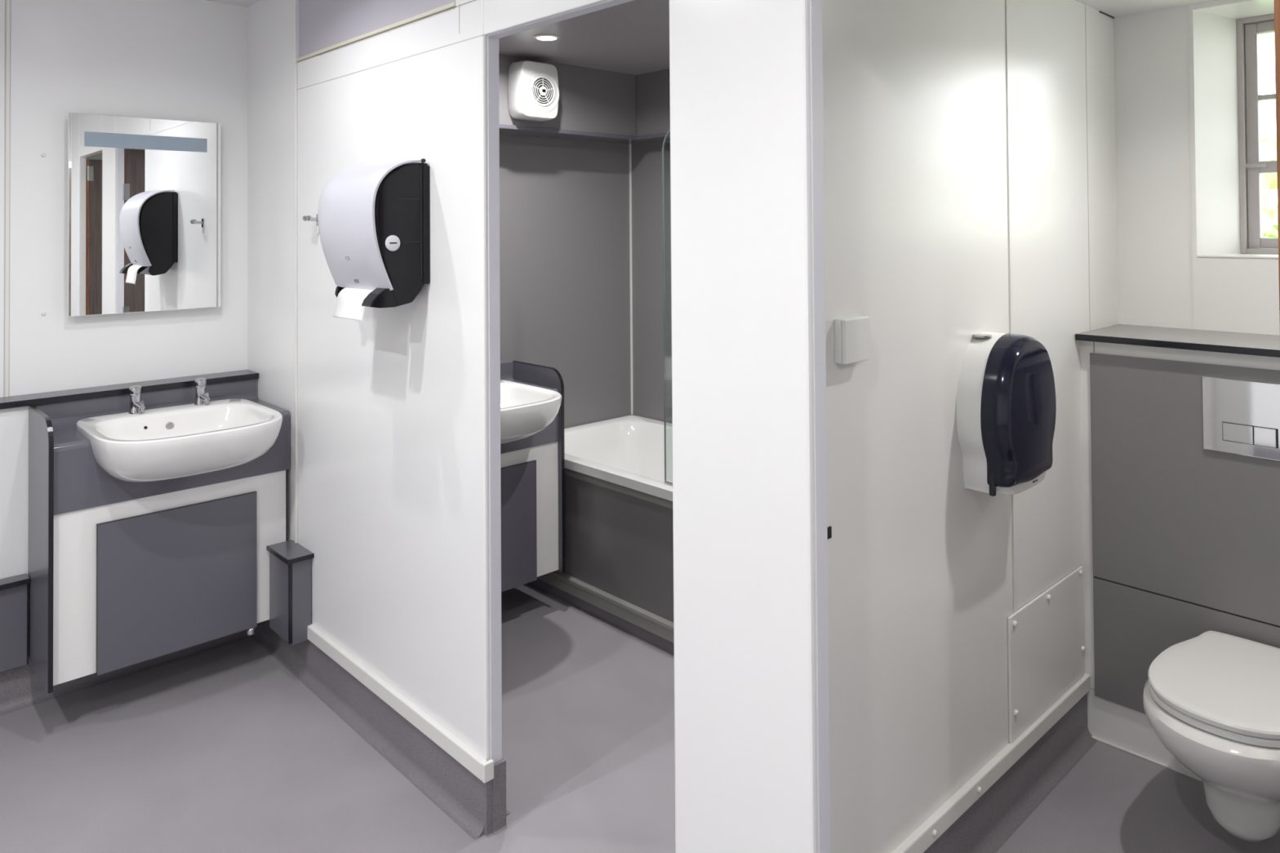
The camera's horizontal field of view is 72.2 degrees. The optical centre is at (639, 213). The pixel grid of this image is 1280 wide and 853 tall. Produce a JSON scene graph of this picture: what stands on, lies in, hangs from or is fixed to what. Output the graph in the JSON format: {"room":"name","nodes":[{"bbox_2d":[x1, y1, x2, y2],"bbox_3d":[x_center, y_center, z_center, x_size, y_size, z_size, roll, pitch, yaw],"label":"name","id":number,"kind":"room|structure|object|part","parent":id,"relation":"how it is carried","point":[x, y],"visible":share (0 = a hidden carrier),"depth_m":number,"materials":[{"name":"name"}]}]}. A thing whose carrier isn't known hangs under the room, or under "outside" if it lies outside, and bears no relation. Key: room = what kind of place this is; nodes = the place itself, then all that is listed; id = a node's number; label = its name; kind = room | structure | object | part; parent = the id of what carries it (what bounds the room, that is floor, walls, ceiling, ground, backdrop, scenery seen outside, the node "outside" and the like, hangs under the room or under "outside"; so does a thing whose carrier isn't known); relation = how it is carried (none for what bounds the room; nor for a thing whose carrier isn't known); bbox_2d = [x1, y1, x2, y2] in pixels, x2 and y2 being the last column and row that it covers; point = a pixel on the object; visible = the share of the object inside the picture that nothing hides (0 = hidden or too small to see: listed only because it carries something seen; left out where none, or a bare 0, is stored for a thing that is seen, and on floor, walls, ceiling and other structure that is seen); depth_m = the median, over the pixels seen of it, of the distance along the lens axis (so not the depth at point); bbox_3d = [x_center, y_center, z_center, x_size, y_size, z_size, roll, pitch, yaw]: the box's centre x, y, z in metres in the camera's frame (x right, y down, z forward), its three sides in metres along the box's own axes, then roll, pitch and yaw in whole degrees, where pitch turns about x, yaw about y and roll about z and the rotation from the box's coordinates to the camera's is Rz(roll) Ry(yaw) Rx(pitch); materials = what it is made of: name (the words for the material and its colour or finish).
{"room":"shared bathroom","nodes":[
{"label":"shared bathroom","id":0,"kind":"room"},
{"bbox_2d":[0,0,247,397],"bbox_3d":[-1.760,0.313,3.391,4.500,2.600,0.120,0,-1,-43],"label":"wall","id":1,"kind":"structure","parent":0,"point":[171,60],"depth_m":3.16,"materials":[{"name":"white paint"}]},
{"bbox_2d":[3,0,9,396],"bbox_3d":[-2.134,-0.108,2.963,0.010,1.445,0.004,0,-1,-43],"label":"trim","id":2,"kind":"structure","parent":1,"relation":"attached to","point":[7,74],"depth_m":2.96,"materials":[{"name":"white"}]},
{"bbox_2d":[8,0,10,396],"bbox_3d":[-2.130,-0.108,2.968,0.002,1.445,0.002,0,-1,-43],"label":"trim","id":3,"kind":"structure","parent":1,"relation":"attached to","point":[10,0],"depth_m":2.97,"materials":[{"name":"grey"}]},
{"bbox_2d":[0,573,30,671],"bbox_3d":[-2.589,1.320,2.312,1.624,0.282,0.063,0,-1,-43],"label":"pipe boxing","id":4,"kind":"object","parent":1,"relation":"attached to","point":[14,590],"visible":1,"depth_m":2.83,"materials":[{"name":"grey laminate"}]},
{"bbox_3d":[-2.592,1.186,2.315,1.624,0.015,0.058,0,-1,-43],"label":"lid","id":5,"kind":"part","parent":4,"relation":"part of","materials":[{"name":"grey laminate"}]},
{"bbox_2d":[0,378,252,578],"bbox_3d":[-2.380,1.119,2.632,2.366,0.975,0.106,0,-1,-43],"label":"wall panel","id":6,"kind":"object","parent":1,"relation":"attached to","point":[14,422],"depth_m":2.88,"materials":[{"name":"white laminate"}]},
{"bbox_2d":[0,369,258,408],"bbox_3d":[-2.377,0.621,2.633,2.366,0.020,0.123,0,-1,-43],"label":"wall ledge","id":7,"kind":"object","parent":1,"relation":"attached to","point":[11,402],"visible":1,"depth_m":3.09,"materials":[{"name":"grey laminate"}]},
{"bbox_2d":[67,112,220,316],"bbox_3d":[-1.812,0.003,3.229,0.500,0.708,0.042,0,-1,-43],"label":"wall mirror","id":8,"kind":"object","parent":1,"relation":"attached to","point":[144,193],"visible":1,"depth_m":3.20,"materials":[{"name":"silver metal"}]},
{"bbox_2d":[204,0,261,7],"bbox_3d":[-0.520,-0.937,0.621,2.487,0.120,5.688,0,-1,-43],"label":"ceiling","id":9,"kind":"structure","parent":0,"point":[246,3],"depth_m":3.43,"materials":[{"name":"white paint"}]},
{"bbox_2d":[247,0,818,852],"bbox_3d":[-0.630,0.367,2.515,0.080,2.450,2.703,0,-1,-43],"label":"wall","id":10,"kind":"structure","parent":0,"point":[744,508],"depth_m":2.30,"materials":[{"name":"white laminate"}]},
{"bbox_2d":[0,626,256,715],"bbox_3d":[-2.331,1.455,2.574,2.361,0.300,0.036,0,-1,-43],"label":"baseboard","id":11,"kind":"structure","parent":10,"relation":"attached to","point":[21,686],"depth_m":2.93,"materials":[{"name":"plastic"}]},
{"bbox_2d":[27,378,289,693],"bbox_3d":[-1.635,1.049,3.025,0.735,0.836,0.348,0,-1,-43],"label":"vanity unit","id":12,"kind":"object","parent":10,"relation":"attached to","point":[122,574],"visible":0.83,"depth_m":2.85,"materials":[{"name":"grey laminate"}]},
{"bbox_3d":[-1.895,1.038,2.775,0.012,0.814,0.336,0,-1,-43],"label":"panel","id":13,"kind":"part","parent":12,"relation":"part of","materials":[{"name":"grey laminate"}]},
{"bbox_2d":[35,378,289,515],"bbox_3d":[-1.638,0.778,3.040,0.722,0.286,0.330,0,-1,-43],"label":"countertop","id":14,"kind":"structure","parent":12,"relation":"on","point":[80,483],"depth_m":2.95,"materials":[{"name":"grey laminate"}]},
{"bbox_2d":[128,385,145,413],"bbox_3d":[-1.737,0.643,3.042,0.066,0.094,0.040,-1,-1,19],"label":"tap","id":15,"kind":"object","parent":14,"relation":"on","point":[136,405],"visible":1,"depth_m":3.03,"materials":[{"name":"silver metal"}]},
{"bbox_3d":[-1.728,0.665,3.031,0.043,0.035,0.025,-1,-1,36],"label":"spout","id":16,"kind":"part","parent":15,"relation":"part of","materials":[{"name":"silver metal"}]},
{"bbox_2d":[75,398,282,482],"bbox_3d":[-1.520,0.770,2.936,0.554,0.166,0.545,0,-1,-43],"label":"basin","id":17,"kind":"object","parent":14,"relation":"in","point":[188,440],"visible":0.98,"depth_m":2.83,"materials":[{"name":"white ceramic"}]},
{"bbox_2d":[194,377,209,405],"bbox_3d":[-1.583,0.644,3.186,0.066,0.094,0.040,-1,-1,19],"label":"tap","id":18,"kind":"object","parent":14,"relation":"on","point":[202,397],"visible":1,"depth_m":3.17,"materials":[{"name":"silver metal"}]},
{"bbox_3d":[-1.575,0.666,3.175,0.043,0.035,0.025,-1,-1,36],"label":"spout","id":19,"kind":"part","parent":18,"relation":"part of","materials":[{"name":"silver metal"}]},
{"bbox_3d":[-1.535,1.178,2.919,0.710,0.517,0.012,0,-1,-43],"label":"panel","id":20,"kind":"part","parent":12,"relation":"part of","materials":[{"name":"white laminate"}]},
{"bbox_3d":[-1.522,1.208,2.913,0.485,0.467,0.011,0,-1,-43],"label":"door","id":21,"kind":"part","parent":12,"relation":"part of","materials":[{"name":"grey laminate"}]},
{"bbox_2d":[266,539,314,644],"bbox_3d":[-1.219,1.317,3.059,0.090,0.294,0.190,0,-1,-43],"label":"pipe boxing","id":22,"kind":"object","parent":10,"relation":"attached to","point":[290,562],"visible":0.97,"depth_m":3.02,"materials":[{"name":"grey laminate"}]},
{"bbox_3d":[-1.248,1.322,3.046,0.009,0.274,0.168,0,-1,-43],"label":"panel","id":23,"kind":"part","parent":22,"relation":"part of","materials":[{"name":"grey laminate"}]},
{"bbox_3d":[-1.220,1.177,3.064,0.086,0.013,0.186,0,-1,-43],"label":"lid","id":24,"kind":"part","parent":22,"relation":"part of","materials":[{"name":"grey plastic"}]},
{"bbox_3d":[-1.160,1.323,3.008,0.066,0.280,0.008,0,-1,-43],"label":"panel","id":25,"kind":"part","parent":22,"relation":"part of","materials":[{"name":"grey laminate"}]},
{"bbox_2d":[293,0,297,542],"bbox_3d":[-1.232,0.286,3.146,0.007,2.260,0.014,0,-1,-43],"label":"trim","id":26,"kind":"structure","parent":10,"relation":"attached to","point":[295,1],"depth_m":3.14,"materials":[{"name":"white plastic"}]},
{"bbox_2d":[302,213,318,233],"bbox_3d":[-1.118,0.034,2.992,0.050,0.067,0.048,0,-1,-43],"label":"coat hook","id":27,"kind":"object","parent":10,"relation":"attached to","point":[305,218],"visible":0.87,"depth_m":2.99,"materials":[{"name":"silver metal"}]},
{"bbox_3d":[-1.129,0.015,2.982,0.020,0.020,0.048,0,-1,-43],"label":"knob","id":28,"kind":"part","parent":27,"relation":"part of","materials":[{"name":"silver metal"}]},
{"bbox_3d":[-1.115,0.019,2.995,0.035,0.012,0.012,0,-1,-43],"label":"arm","id":29,"kind":"part","parent":27,"relation":"part of","materials":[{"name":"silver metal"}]},
{"bbox_2d":[317,158,430,321],"bbox_3d":[-0.776,0.072,2.531,0.184,0.451,0.354,0,-1,-43],"label":"paper towel dispenser","id":30,"kind":"object","parent":10,"relation":"attached to","point":[373,217],"visible":1,"depth_m":2.43,"materials":[{"name":"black plastic"}]},
{"bbox_3d":[-0.718,0.032,2.589,0.021,0.333,0.352,0,-1,-43],"label":"plate","id":31,"kind":"part","parent":30,"relation":"part of","materials":[{"name":"black plastic"}]},
{"bbox_2d":[296,1,456,62],"bbox_3d":[-0.859,-0.560,2.771,0.024,0.012,1.066,0,-1,-43],"label":"trim","id":32,"kind":"structure","parent":10,"relation":"attached to","point":[452,5],"depth_m":2.68,"materials":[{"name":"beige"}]},
{"bbox_2d":[297,34,483,89],"bbox_3d":[-0.820,-0.455,2.716,0.002,0.002,1.200,0,-1,-43],"label":"trim","id":33,"kind":"structure","parent":10,"relation":"attached to","point":[482,34],"depth_m":2.61,"materials":[{"name":"grey"}]},
{"bbox_2d":[307,623,486,780],"bbox_3d":[-0.773,1.431,2.640,0.019,0.047,1.096,0,-1,-43],"label":"trim","id":34,"kind":"structure","parent":10,"relation":"attached to","point":[460,751],"depth_m":2.54,"materials":[{"name":"white plastic"}]},
{"bbox_2d":[458,3,459,33],"bbox_3d":[-0.486,-0.526,2.364,0.002,0.081,0.003,0,-1,-43],"label":"trim","id":35,"kind":"structure","parent":10,"relation":"attached to","point":[459,3],"depth_m":2.36,"materials":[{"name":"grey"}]},
{"bbox_2d":[481,759,493,782],"bbox_3d":[-0.388,1.422,2.241,0.031,0.047,0.012,0,-1,-43],"label":"trim","id":36,"kind":"structure","parent":10,"relation":"attached to","point":[487,767],"depth_m":2.23,"materials":[{"name":"white plastic"}]},
{"bbox_2d":[484,779,493,837],"bbox_3d":[-0.386,1.517,2.247,0.018,0.140,0.016,0,-1,-43],"label":"jamb","id":37,"kind":"object","parent":10,"relation":"attached to","point":[488,829],"visible":1,"depth_m":2.24,"materials":[{"name":"plastic"}]},
{"bbox_2d":[487,36,502,763],"bbox_3d":[-0.378,0.491,2.287,0.034,1.911,0.003,0,-1,-43],"label":"trim","id":38,"kind":"structure","parent":10,"relation":"attached to","point":[492,42],"depth_m":2.29,"materials":[{"name":"white plastic"}]},
{"bbox_2d":[492,758,507,835],"bbox_3d":[-0.364,1.502,2.265,0.040,0.170,0.020,0,-1,-43],"label":"jamb","id":39,"kind":"object","parent":10,"relation":"attached to","point":[499,782],"visible":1,"depth_m":2.26,"materials":[{"name":"plastic"}]},
{"bbox_2d":[487,0,633,38],"bbox_3d":[-0.153,-0.469,2.056,0.035,0.003,0.676,0,-1,-43],"label":"trim","id":40,"kind":"structure","parent":10,"relation":"attached to","point":[609,3],"depth_m":2.09,"materials":[{"name":"white paint"}]},
{"bbox_2d":[809,0,831,852],"bbox_3d":[0.319,0.476,1.549,0.034,1.911,0.003,0,-1,-43],"label":"trim","id":41,"kind":"structure","parent":10,"relation":"attached to","point":[815,6],"depth_m":1.55,"materials":[{"name":"white"}]},
{"bbox_2d":[499,133,631,428],"bbox_3d":[-0.599,0.439,3.988,1.989,2.350,0.060,0,-1,-43],"label":"wall","id":42,"kind":"structure","parent":0,"point":[565,253],"depth_m":4.20,"materials":[{"name":"grey laminate"}]},
{"bbox_2d":[500,360,564,591],"bbox_3d":[-0.686,1.038,3.428,0.720,0.816,0.348,0,-1,-43],"label":"vanity unit","id":43,"kind":"object","parent":42,"relation":"attached to","point":[532,468],"visible":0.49,"depth_m":3.49,"materials":[{"name":"grey laminate"}]},
{"bbox_3d":[-0.588,1.207,3.302,0.485,0.467,0.011,0,-1,-43],"label":"door","id":44,"kind":"part","parent":43,"relation":"part of","materials":[{"name":"grey laminate"}]},
{"bbox_3d":[-0.591,1.177,3.316,0.707,0.517,0.012,0,-1,-43],"label":"panel","id":45,"kind":"part","parent":43,"relation":"part of","materials":[{"name":"white laminate"}]},
{"bbox_2d":[500,361,559,453],"bbox_3d":[-0.699,0.777,3.434,0.707,0.286,0.330,0,-1,-43],"label":"countertop","id":46,"kind":"structure","parent":43,"relation":"on","point":[550,434],"depth_m":3.52,"materials":[{"name":"grey"}]},
{"bbox_2d":[500,380,561,444],"bbox_3d":[-0.607,0.769,3.304,0.554,0.166,0.545,0,-1,-43],"label":"basin","id":47,"kind":"object","parent":46,"relation":"in","point":[526,410],"visible":0.3,"depth_m":3.21,"materials":[{"name":"white ceramic"}]},
{"bbox_2d":[498,0,669,75],"bbox_3d":[0.082,-0.722,3.204,1.889,0.061,2.152,0,-1,-43],"label":"ceiling","id":48,"kind":"structure","parent":0,"point":[633,37],"depth_m":3.48,"materials":[{"name":"grey paint"}]},
{"bbox_2d":[533,34,559,40],"bbox_3d":[-0.361,-0.682,3.402,0.104,0.006,0.104,0,-1,-43],"label":"recessed light","id":49,"kind":"object","parent":48,"relation":"in","point":[540,37],"visible":1,"depth_m":3.39,"materials":[{"name":"white"}]},
{"bbox_2d":[498,53,670,136],"bbox_3d":[0.046,-0.543,3.131,1.719,0.299,2.102,0,-1,-43],"label":"wall","id":50,"kind":"structure","parent":0,"point":[590,100],"depth_m":4.11,"materials":[{"name":"white paint"}]},
{"bbox_2d":[507,60,559,121],"bbox_3d":[-0.454,-0.530,3.788,0.218,0.246,0.100,0,-1,-43],"label":"fan","id":51,"kind":"object","parent":50,"relation":"attached to","point":[533,91],"visible":1,"depth_m":3.74,"materials":[{"name":"white plastic"}]},
{"bbox_2d":[530,75,555,106],"bbox_3d":[-0.416,-0.527,3.765,0.131,0.131,0.011,0,-1,-43],"label":"grille","id":52,"kind":"object","parent":51,"relation":"attached to","point":[542,87],"depth_m":3.76,"materials":[{"name":"white plastic"}]},
{"bbox_2d":[498,124,670,144],"bbox_3d":[0.047,-0.384,3.128,1.718,0.018,2.101,0,-1,-43],"label":"trim","id":53,"kind":"structure","parent":50,"relation":"attached to","point":[505,129],"depth_m":4.07,"materials":[{"name":"grey metal"}]},
{"bbox_2d":[635,75,636,136],"bbox_3d":[-0.018,-0.525,4.267,0.005,0.299,0.005,0,-1,-43],"label":"trim","id":54,"kind":"structure","parent":50,"relation":"attached to","point":[635,75],"depth_m":4.26,"materials":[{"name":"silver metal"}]},
{"bbox_2d":[0,583,1279,852],"bbox_3d":[0.388,1.619,1.398,5.000,0.100,5.950,0,-1,-43],"label":"floor","id":55,"kind":"structure","parent":0,"point":[223,748],"depth_m":2.49,"materials":[{"name":"plastic"}]},
{"bbox_2d":[527,415,674,654],"bbox_3d":[0.262,1.302,3.573,0.774,0.599,1.695,0,-1,-43],"label":"bathtub","id":56,"kind":"object","parent":55,"relation":"on","point":[619,525],"visible":0.28,"depth_m":3.48,"materials":[{"name":"grey plastic"}]},
{"bbox_2d":[564,415,672,501],"bbox_3d":[0.263,1.198,3.576,0.770,0.390,1.695,0,-1,-43],"label":"tub","id":57,"kind":"object","parent":56,"relation":"in","point":[620,459],"depth_m":4.14,"materials":[{"name":"white ceramic"}]},
{"bbox_3d":[0.004,1.283,3.330,0.012,0.410,1.695,0,-1,-43],"label":"bath panel","id":58,"kind":"part","parent":56,"relation":"part of","materials":[{"name":"grey plastic"}]},
{"bbox_2d":[662,128,672,485],"bbox_3d":[0.329,0.328,3.014,0.010,1.332,0.700,0,-1,-43],"label":"screen","id":59,"kind":"object","parent":56,"relation":"on","point":[668,132],"visible":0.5,"depth_m":3.27,"materials":[{"name":"clear glass"}]},
{"bbox_2d":[631,140,672,423],"bbox_3d":[0.699,0.426,3.728,0.060,2.350,2.102,0,-1,-43],"label":"wall","id":60,"kind":"structure","parent":0,"point":[646,157],"depth_m":4.37,"materials":[{"name":"grey laminate"}]},
{"bbox_2d":[629,144,633,414],"bbox_3d":[-0.045,0.331,4.465,0.008,1.372,0.008,0,-1,-43],"label":"trim","id":61,"kind":"structure","parent":60,"relation":"attached to","point":[630,165],"depth_m":4.46,"materials":[{"name":"white plastic"}]},
{"bbox_2d":[822,0,1118,852],"bbox_3d":[0.880,0.354,2.350,1.889,2.450,0.152,0,-1,-43],"label":"wall","id":62,"kind":"structure","parent":0,"point":[920,595],"depth_m":2.08,"materials":[{"name":"white laminate"}]},
{"bbox_2d":[827,525,831,539],"bbox_3d":[0.379,0.640,1.763,0.016,0.024,0.004,0,-1,-43],"label":"keep","id":63,"kind":"object","parent":62,"relation":"attached to","point":[829,528],"visible":0.62,"depth_m":1.76,"materials":[{"name":"black metal"}]},
{"bbox_2d":[834,315,870,364],"bbox_3d":[0.437,0.259,1.809,0.092,0.091,0.028,0,-1,-43],"label":"switch box","id":64,"kind":"object","parent":62,"relation":"attached to","point":[851,334],"visible":1,"depth_m":1.79,"materials":[{"name":"white plastic"}]},
{"bbox_2d":[932,829,937,836],"bbox_3d":[0.671,1.407,1.995,0.014,0.014,0.007,0,-1,-43],"label":"cap","id":65,"kind":"object","parent":62,"relation":"attached to","point":[935,832],"visible":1,"depth_m":1.99,"materials":[{"name":"white plastic"}]},
{"bbox_2d":[977,786,982,793],"bbox_3d":[0.831,1.409,2.146,0.014,0.014,0.007,0,-1,-43],"label":"cap","id":66,"kind":"object","parent":62,"relation":"attached to","point":[980,789],"visible":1,"depth_m":2.14,"materials":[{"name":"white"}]},
{"bbox_2d":[891,673,1090,852],"bbox_3d":[0.807,1.410,2.142,1.507,0.046,0.019,0,-1,-43],"label":"trim","id":67,"kind":"structure","parent":62,"relation":"attached to","point":[922,838],"depth_m":2.20,"materials":[{"name":"white"}]},
{"bbox_2d":[955,332,1056,496],"bbox_3d":[0.921,0.490,2.196,0.304,0.382,0.128,0,-1,-43],"label":"dispenser","id":68,"kind":"object","parent":62,"relation":"attached to","point":[1006,410],"visible":1,"depth_m":2.12,"materials":[{"name":"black plastic"}]},
{"bbox_2d":[1004,0,1015,613],"bbox_3d":[0.991,0.201,2.352,0.007,1.720,0.004,0,-1,-43],"label":"trim","id":69,"kind":"structure","parent":62,"relation":"attached to","point":[1006,19],"depth_m":2.35,"materials":[{"name":"white plastic"}]},
{"bbox_2d":[923,693,1097,852],"bbox_3d":[0.815,1.507,2.134,1.509,0.140,0.036,0,-1,-43],"label":"baseboard","id":70,"kind":"structure","parent":62,"relation":"attached to","point":[984,827],"depth_m":2.33,"materials":[{"name":"plastic"}]},
{"bbox_2d":[1006,564,1085,742],"bbox_3d":[1.155,1.224,2.476,0.510,0.328,0.015,0,-1,-43],"label":"access panel","id":71,"kind":"object","parent":62,"relation":"attached to","point":[1046,648],"visible":1,"depth_m":2.45,"materials":[{"name":"white plastic"}]},
{"bbox_2d":[1084,4,1090,330],"bbox_3d":[1.399,-0.145,2.746,0.003,1.020,0.002,0,-1,-43],"label":"trim","id":72,"kind":"structure","parent":62,"relation":"attached to","point":[1085,5],"depth_m":2.74,"materials":[{"name":"grey"}]},
{"bbox_2d":[1098,10,1114,18],"bbox_3d":[1.529,-0.653,2.879,0.130,0.005,0.004,0,-1,-43],"label":"trim","id":73,"kind":"structure","parent":62,"relation":"attached to","point":[1104,13],"depth_m":2.87,"materials":[{"name":"grey"}]},
{"bbox_2d":[1091,735,1202,782],"bbox_3d":[1.691,1.570,2.301,0.008,0.006,0.992,0,-1,-43],"label":"trim","id":74,"kind":"structure","parent":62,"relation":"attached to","point":[1092,736],"depth_m":2.53,"materials":[{"name":"white plastic"}]},
{"bbox_2d":[1113,4,1198,329],"bbox_3d":[1.837,0.439,3.002,0.502,2.287,0.251,0,-1,-43],"label":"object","id":75,"kind":"structure","parent":62,"relation":"in","point":[1153,205],"depth_m":2.83,"materials":[{"name":"white laminate"}]},
{"bbox_2d":[1080,340,1279,777],"bbox_3d":[1.809,0.975,2.426,0.328,1.199,0.993,0,-1,-43],"label":"trim","id":76,"kind":"structure","parent":62,"relation":"attached to","point":[1127,728],"depth_m":2.62,"materials":[{"name":"white laminate"}]},
{"bbox_2d":[1075,324,1279,357],"bbox_3d":[1.787,0.365,2.421,0.371,0.019,0.987,0,-1,-43],"label":"shelf","id":77,"kind":"object","parent":76,"relation":"on","point":[1249,344],"visible":1,"depth_m":2.54,"materials":[{"name":"black laminate"}]},
{"bbox_2d":[1089,352,1279,626],"bbox_3d":[1.674,0.748,2.324,0.010,0.670,0.903,0,-1,-43],"label":"panel","id":78,"kind":"object","parent":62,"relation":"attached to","point":[1175,517],"visible":1,"depth_m":2.48,"materials":[{"name":"grey laminate"}]},
{"bbox_2d":[1202,375,1279,461],"bbox_3d":[1.631,0.548,2.355,0.013,0.202,0.212,0,-1,-43],"label":"flush plate","id":79,"kind":"object","parent":78,"relation":"attached to","point":[1242,417],"visible":1,"depth_m":2.36,"materials":[{"name":"silver metal"}]},
{"bbox_2d":[1093,576,1279,713],"bbox_3d":[1.678,1.262,2.316,0.010,0.357,0.903,0,-1,-43],"label":"panel","id":80,"kind":"object","parent":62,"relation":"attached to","point":[1133,626],"visible":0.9,"depth_m":2.55,"materials":[{"name":"grey laminate"}]},
{"bbox_2d":[1142,631,1279,841],"bbox_3d":[1.460,1.317,2.135,0.554,0.373,0.386,0,-1,-43],"label":"toilet","id":81,"kind":"object","parent":80,"relation":"attached to","point":[1211,699],"visible":1,"depth_m":2.06,"materials":[{"name":"white ceramic"}]},
{"bbox_3d":[1.467,1.141,2.145,0.506,0.020,0.356,0,-1,-43],"label":"lid","id":82,"kind":"part","parent":81,"relation":"part of","materials":[{"name":"white plastic"}]},
{"bbox_3d":[1.467,1.162,2.145,0.504,0.017,0.355,0,-1,-43],"label":"seat","id":83,"kind":"part","parent":81,"relation":"part of","materials":[{"name":"white plastic"}]},
{"bbox_2d":[1075,0,1216,17],"bbox_3d":[1.473,-0.695,2.131,2.439,0.060,1.053,0,-1,-43],"label":"ceiling","id":84,"kind":"structure","parent":0,"point":[1115,8],"depth_m":2.76,"materials":[{"name":"white paint"}]},
{"bbox_2d":[1192,9,1240,255],"bbox_3d":[1.939,-0.254,2.900,0.500,0.771,0.061,0,-1,-43],"label":"wall window","id":85,"kind":"structure","parent":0,"point":[1215,36],"depth_m":2.81,"materials":[{"name":"white paint"}]},
{"bbox_2d":[1192,0,1274,19],"bbox_3d":[2.192,-0.679,2.637,0.500,0.068,0.802,0,-1,-43],"label":"wall window","id":86,"kind":"structure","parent":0,"point":[1234,9],"depth_m":2.74,"materials":[{"name":"white paint"}]},
{"bbox_2d":[1196,253,1279,335],"bbox_3d":[2.201,0.849,2.612,0.504,1.450,0.802,0,-1,-43],"label":"wall panel","id":87,"kind":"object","parent":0,"point":[1235,295],"depth_m":2.66,"materials":[{"name":"white laminate"}]},
{"bbox_2d":[1236,13,1278,253],"bbox_3d":[2.210,-0.260,2.672,0.080,0.769,0.642,0,-1,-43],"label":"window","id":88,"kind":"structure","parent":87,"relation":"in","point":[1249,29],"depth_m":2.87,"materials":[{"name":"grey wood"}]},
{"bbox_3d":[0.880,0.338,0.943,0.044,2.440,0.272,0,-1,-43],"label":"wall partition","id":89,"kind":"structure","parent":0,"visible":0},
{"bbox_2d":[1274,0,1279,319],"bbox_3d":[1.039,0.539,1.287,0.665,2.023,0.050,0,-1,-43],"label":"door","id":90,"kind":"structure","parent":89,"relation":"in","point":[1277,2],"depth_m":1.08,"materials":[{"name":"brown wood"}]},
{"label":"outside","id":91,"kind":"structure","parent":0,"visible":0},
{"bbox_3d":[4.711,1.865,6.474,8.240,0.100,15.000,0,-1,-43],"label":"ground","id":92,"kind":"structure","parent":91,"visible":0},
{"bbox_2d":[1261,131,1278,237],"bbox_3d":[4.404,0.324,5.519,1.802,3.091,4.555,0,-1,-43],"label":"hedge","id":93,"kind":"object","parent":92,"relation":"on","point":[1268,140],"visible":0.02,"depth_m":5.51,"materials":[{"name":"green plant"}]}
]}

